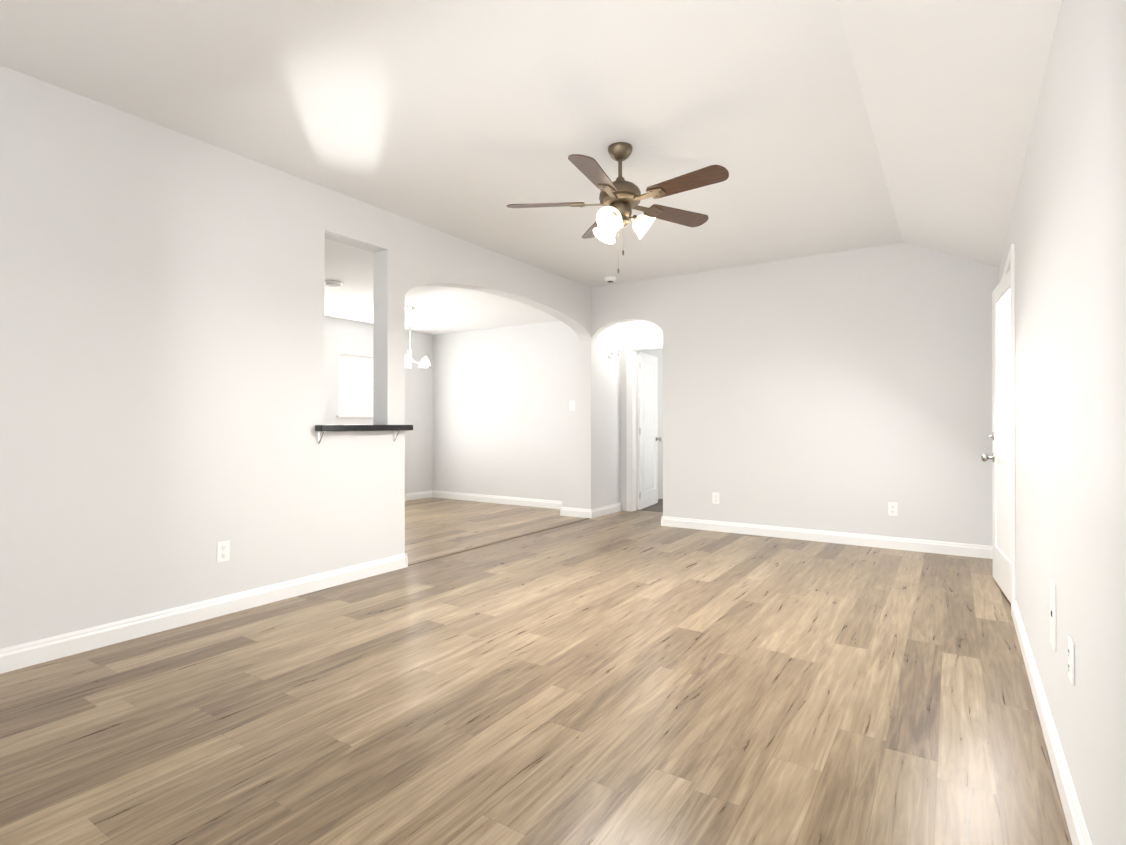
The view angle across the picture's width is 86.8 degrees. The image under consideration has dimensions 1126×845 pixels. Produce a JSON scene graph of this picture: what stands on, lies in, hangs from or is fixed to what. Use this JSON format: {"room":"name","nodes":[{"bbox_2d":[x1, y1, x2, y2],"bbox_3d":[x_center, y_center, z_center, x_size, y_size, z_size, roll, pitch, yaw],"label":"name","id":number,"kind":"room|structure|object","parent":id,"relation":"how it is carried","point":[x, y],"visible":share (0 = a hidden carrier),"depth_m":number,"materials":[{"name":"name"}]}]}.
{"room":"empty living room","nodes":[
{"label":"empty living room","id":0,"kind":"room"},
{"bbox_2d":[0,65,620,648],"bbox_3d":[-2.023,-0.236,3.717,0.405,2.690,9.720,0,0,33],"label":"wall","id":1,"kind":"structure","parent":0,"point":[162,317],"depth_m":3.27,"materials":[{"name":"paint"}]},
{"bbox_2d":[217,540,229,561],"bbox_3d":[-1.959,0.743,3.433,0.008,0.116,0.072,0,0,33],"label":"outlet","id":2,"kind":"object","parent":1,"relation":"attached to","point":[223,550],"visible":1,"depth_m":3.43,"materials":[{"name":"white plastic"}]},
{"bbox_2d":[0,502,662,673],"bbox_3d":[-1.527,1.056,3.425,1.061,0.105,9.380,0,0,33],"label":"baseboard","id":3,"kind":"structure","parent":1,"relation":"attached to","point":[19,656],"depth_m":3.24,"materials":[{"name":"white wood"}]},
{"bbox_2d":[315,425,412,443],"bbox_3d":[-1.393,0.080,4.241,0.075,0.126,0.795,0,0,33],"label":"countertop","id":4,"kind":"structure","parent":1,"relation":"attached to","point":[319,428],"depth_m":4.14,"materials":[{"name":"black stone"}]},
{"bbox_2d":[570,401,574,409],"bbox_3d":[0.108,-0.202,7.074,0.072,0.116,0.013,0,0,33],"label":"light switch","id":5,"kind":"object","parent":1,"relation":"attached to","point":[572,405],"visible":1,"depth_m":7.07,"materials":[{"name":"white plastic"}]},
{"bbox_2d":[561,507,591,518],"bbox_3d":[0.159,1.066,7.035,0.421,0.105,0.016,0,0,33],"label":"baseboard","id":6,"kind":"structure","parent":1,"relation":"attached to","point":[565,511],"depth_m":7.03,"materials":[{"name":"white wood"}]},
{"bbox_2d":[607,340,624,357],"bbox_3d":[0.660,-0.894,7.257,0.211,0.196,0.164,0,0,33],"label":"sconce","id":7,"kind":"object","parent":1,"relation":"attached to","point":[618,344],"visible":1,"depth_m":7.21,"materials":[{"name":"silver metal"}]},
{"bbox_2d":[324,317,432,493],"bbox_3d":[-3.722,-0.104,6.416,0.160,2.440,6.498,0,0,33],"label":"wall","id":8,"kind":"structure","parent":0,"point":[345,336],"depth_m":8.57,"materials":[{"name":"paint"}]},
{"bbox_2d":[337,352,372,417],"bbox_3d":[-2.647,-0.483,8.009,0.175,0.831,1.000,0,0,33],"label":"dining room window","id":9,"kind":"structure","parent":8,"relation":"in","point":[355,385],"depth_m":7.87,"materials":[{"name":"white glass"}]},
{"bbox_2d":[405,490,431,500],"bbox_3d":[-3.648,1.064,6.364,0.017,0.105,6.178,0,0,33],"label":"baseboard","id":10,"kind":"structure","parent":8,"relation":"attached to","point":[424,494],"depth_m":8.70,"materials":[{"name":"white wood"}]},
{"bbox_2d":[325,238,559,334],"bbox_3d":[-2.524,-1.376,5.636,3.022,0.100,6.498,0,0,33],"label":"ceiling","id":11,"kind":"structure","parent":0,"point":[440,310],"depth_m":6.67,"materials":[{"name":"paint"}]},
{"bbox_2d":[325,280,342,288],"bbox_3d":[-2.169,-1.297,5.620,0.170,0.056,0.170,0,0,33],"label":"kitchen ceiling light","id":12,"kind":"object","parent":11,"relation":"attached to","point":[333,284],"visible":0.98,"depth_m":5.57,"materials":[{"name":"white glass"}]},
{"bbox_2d":[405,306,430,367],"bbox_3d":[-1.736,-0.967,6.811,0.492,0.709,0.474,0,0,33],"label":"dining chandelier","id":13,"kind":"object","parent":11,"relation":"hanging from","point":[424,362],"visible":0.67,"depth_m":6.78,"materials":[{"name":"silver metal"}]},
{"bbox_2d":[432,321,561,500],"bbox_3d":[-0.825,-0.098,8.308,2.617,2.440,0.160,0,0,33],"label":"wall","id":14,"kind":"structure","parent":0,"point":[497,415],"depth_m":8.25,"materials":[{"name":"paint"}]},
{"bbox_2d":[432,490,561,508],"bbox_3d":[-0.861,1.069,8.223,2.587,0.105,0.017,0,0,33],"label":"baseboard","id":15,"kind":"structure","parent":14,"relation":"attached to","point":[551,504],"depth_m":8.23,"materials":[{"name":"white wood"}]},
{"bbox_2d":[0,0,1061,287],"bbox_3d":[-0.386,-1.438,2.221,4.295,0.615,8.923,0,0,33],"label":"ceiling","id":16,"kind":"structure","parent":0,"point":[820,126],"depth_m":2.90,"materials":[{"name":"paint"}]},
{"bbox_2d":[604,276,615,282],"bbox_3d":[0.514,-1.550,6.471,0.132,0.044,0.132,0,0,33],"label":"smoke detector","id":17,"kind":"object","parent":16,"relation":"attached to","point":[609,279],"visible":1,"depth_m":6.43,"materials":[{"name":"white plastic"}]},
{"bbox_2d":[507,142,728,273],"bbox_3d":[0.341,-1.224,3.386,1.247,0.714,1.253,0,0,33],"label":"ceiling fan","id":18,"kind":"object","parent":16,"relation":"hanging from","point":[620,197],"visible":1,"depth_m":3.34,"materials":[{"name":"brown wood"}]},
{"bbox_2d":[0,497,1071,844],"bbox_3d":[-0.683,1.161,4.558,7.357,0.100,12.600,0,0,33],"label":"floor","id":19,"kind":"structure","parent":0,"point":[632,678],"depth_m":2.31,"materials":[{"name":"brown wood"}]},
{"bbox_2d":[408,518,589,565],"bbox_3d":[-0.471,1.112,5.771,0.050,0.006,2.819,0,0,33],"label":"transition strip","id":20,"kind":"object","parent":19,"relation":"on","point":[455,552],"depth_m":5.45,"materials":[{"name":"brown"}]},
{"bbox_2d":[621,321,662,510],"bbox_3d":[1.320,-0.101,7.266,1.305,2.440,0.120,0,0,33],"label":"wall","id":21,"kind":"structure","parent":0,"point":[636,332],"depth_m":7.53,"materials":[{"name":"paint"}]},
{"bbox_2d":[626,342,662,511],"bbox_3d":[1.403,0.069,7.660,1.002,2.102,0.903,0,0,33],"label":"hall door","id":22,"kind":"structure","parent":21,"relation":"in","point":[645,438],"depth_m":7.63,"materials":[{"name":"white wood"}]},
{"bbox_2d":[637,350,662,499],"bbox_3d":[1.531,-0.097,8.980,0.100,2.440,2.980,0,0,33],"label":"door frame","id":23,"kind":"structure","parent":0,"point":[658,354],"depth_m":8.71,"materials":[{"name":"paint"}]},
{"bbox_2d":[591,242,998,545],"bbox_3d":[2.090,-0.230,5.858,4.135,2.690,0.120,0,0,33],"label":"wall","id":24,"kind":"structure","parent":0,"point":[848,391],"depth_m":5.53,"materials":[{"name":"paint"}]},
{"bbox_2d":[712,492,718,503],"bbox_3d":[1.570,0.778,6.117,0.072,0.116,0.008,0,0,33],"label":"outlet","id":25,"kind":"object","parent":24,"relation":"attached to","point":[715,497],"visible":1,"depth_m":6.12,"materials":[{"name":"white plastic"}]},
{"bbox_2d":[662,516,992,558],"bbox_3d":[2.308,1.062,5.629,2.940,0.105,0.016,0,0,33],"label":"baseboard","id":26,"kind":"structure","parent":24,"relation":"attached to","point":[919,545],"depth_m":5.47,"materials":[{"name":"white wood"}]},
{"bbox_2d":[888,502,897,515],"bbox_3d":[2.907,0.763,5.243,0.072,0.116,0.008,0,0,33],"label":"outlet","id":27,"kind":"object","parent":24,"relation":"attached to","point":[892,509],"visible":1,"depth_m":5.24,"materials":[{"name":"white plastic"}]},
{"bbox_2d":[999,0,1125,844],"bbox_3d":[1.165,-0.120,1.136,0.160,2.445,8.893,0,0,34],"label":"wall","id":28,"kind":"structure","parent":0,"point":[1066,233],"depth_m":1.56,"materials":[{"name":"paint"}]},
{"bbox_2d":[981,244,1015,614],"bbox_3d":[2.883,0.044,3.829,0.300,2.130,1.060,0,0,34],"label":"entry door","id":29,"kind":"structure","parent":28,"relation":"in","point":[1002,436],"depth_m":3.87,"materials":[{"name":"white wood"}]},
{"bbox_2d":[1012,599,1091,844],"bbox_3d":[1.128,1.050,1.237,0.016,0.105,8.624,0,0,34],"label":"baseboard","id":30,"kind":"structure","parent":28,"relation":"attached to","point":[1076,825],"depth_m":1.89,"materials":[{"name":"white wood"}]},
{"bbox_2d":[1050,577,1055,650],"bbox_3d":[1.611,0.629,1.951,0.007,0.224,0.125,0,0,33],"label":"cable wall plate","id":31,"kind":"object","parent":28,"relation":"attached to","point":[1052,613],"visible":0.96,"depth_m":1.94,"materials":[{"name":"white plastic"}]},
{"bbox_2d":[1068,636,1073,685],"bbox_3d":[1.414,0.663,1.658,0.008,0.116,0.072,0,0,34],"label":"outlet","id":32,"kind":"object","parent":28,"relation":"attached to","point":[1070,659],"visible":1,"depth_m":1.65,"materials":[{"name":"white plastic"}]}
]}

